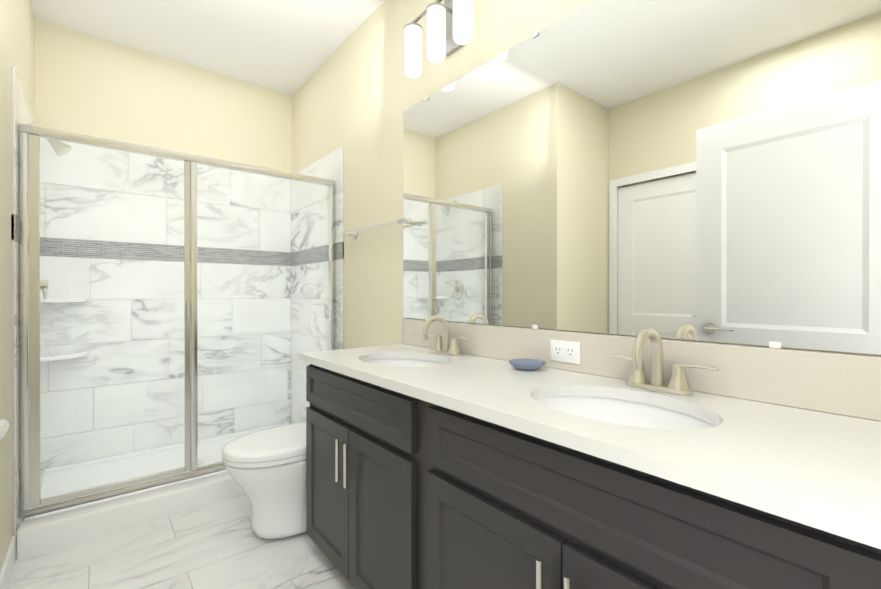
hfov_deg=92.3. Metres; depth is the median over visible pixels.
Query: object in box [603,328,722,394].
faucet
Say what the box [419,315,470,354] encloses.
faucet
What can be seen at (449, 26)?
sconce
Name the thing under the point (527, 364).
soap dish
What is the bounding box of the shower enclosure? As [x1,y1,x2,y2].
[19,123,334,518]
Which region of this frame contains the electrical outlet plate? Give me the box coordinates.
[550,339,579,363]
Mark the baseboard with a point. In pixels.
(7, 566)
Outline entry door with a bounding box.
[0,419,8,440]
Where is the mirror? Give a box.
[403,0,880,354]
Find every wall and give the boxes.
[0,0,34,569]
[11,67,343,535]
[14,68,34,534]
[35,19,291,171]
[291,146,342,422]
[292,0,880,356]
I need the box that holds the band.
[11,214,343,265]
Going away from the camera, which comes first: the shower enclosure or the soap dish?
the soap dish
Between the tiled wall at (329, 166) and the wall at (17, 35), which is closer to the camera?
the wall at (17, 35)
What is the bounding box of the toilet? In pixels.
[222,421,305,538]
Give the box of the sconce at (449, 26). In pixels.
[404,0,472,77]
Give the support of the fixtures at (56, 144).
attached to the tiled wall at (22, 114)
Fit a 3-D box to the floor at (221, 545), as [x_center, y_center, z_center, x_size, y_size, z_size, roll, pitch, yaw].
[-0.628,1.119,0.952,2.267,0.010,3.017,0,0,-39]
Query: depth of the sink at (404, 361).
1.86 m
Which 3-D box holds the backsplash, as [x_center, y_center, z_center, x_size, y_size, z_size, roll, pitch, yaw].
[0.459,0.189,1.394,0.019,0.130,2.055,0,0,-39]
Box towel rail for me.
[339,217,411,238]
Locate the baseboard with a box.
[0,535,15,588]
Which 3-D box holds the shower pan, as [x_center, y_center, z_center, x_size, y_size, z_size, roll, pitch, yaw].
[-1.498,1.058,2.608,1.493,0.140,0.946,0,0,-39]
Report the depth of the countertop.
0.78 m
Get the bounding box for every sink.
[363,351,454,370]
[519,383,730,442]
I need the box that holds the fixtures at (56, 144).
[31,122,88,361]
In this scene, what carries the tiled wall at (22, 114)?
attached to the wall at (13, 302)
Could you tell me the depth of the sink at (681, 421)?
1.12 m
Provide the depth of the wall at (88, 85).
2.86 m
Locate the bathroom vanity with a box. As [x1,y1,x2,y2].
[299,359,880,588]
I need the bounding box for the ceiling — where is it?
[31,0,384,94]
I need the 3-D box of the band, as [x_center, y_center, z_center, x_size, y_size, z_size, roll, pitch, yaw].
[-1.510,-0.288,2.619,1.520,0.108,0.935,0,0,-39]
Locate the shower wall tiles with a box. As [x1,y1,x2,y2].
[40,137,290,469]
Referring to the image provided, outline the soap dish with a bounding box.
[509,359,544,370]
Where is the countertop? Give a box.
[299,343,880,538]
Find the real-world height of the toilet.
0.784 m
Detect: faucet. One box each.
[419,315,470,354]
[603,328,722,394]
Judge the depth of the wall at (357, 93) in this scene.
2.40 m
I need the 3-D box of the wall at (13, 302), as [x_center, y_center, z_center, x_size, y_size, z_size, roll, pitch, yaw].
[-1.510,0.073,2.620,1.520,2.070,0.935,0,0,-39]
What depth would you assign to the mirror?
1.19 m
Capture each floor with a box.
[7,496,354,588]
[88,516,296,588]
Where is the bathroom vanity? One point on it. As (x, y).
(442, 452)
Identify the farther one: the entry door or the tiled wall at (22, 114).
the tiled wall at (22, 114)
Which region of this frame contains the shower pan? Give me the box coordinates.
[16,422,292,559]
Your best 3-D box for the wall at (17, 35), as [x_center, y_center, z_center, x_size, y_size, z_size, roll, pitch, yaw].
[-2.268,-0.259,1.635,0.900,2.740,1.500,0,0,-39]
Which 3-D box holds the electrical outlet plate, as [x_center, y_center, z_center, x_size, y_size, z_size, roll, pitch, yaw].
[0.418,0.190,1.422,0.008,0.072,0.116,0,0,-39]
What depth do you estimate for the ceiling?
2.59 m
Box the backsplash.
[402,319,880,420]
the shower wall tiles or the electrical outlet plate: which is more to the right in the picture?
the electrical outlet plate
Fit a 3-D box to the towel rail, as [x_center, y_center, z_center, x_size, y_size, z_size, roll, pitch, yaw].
[-0.371,-0.371,2.358,0.085,0.048,0.710,0,0,-39]

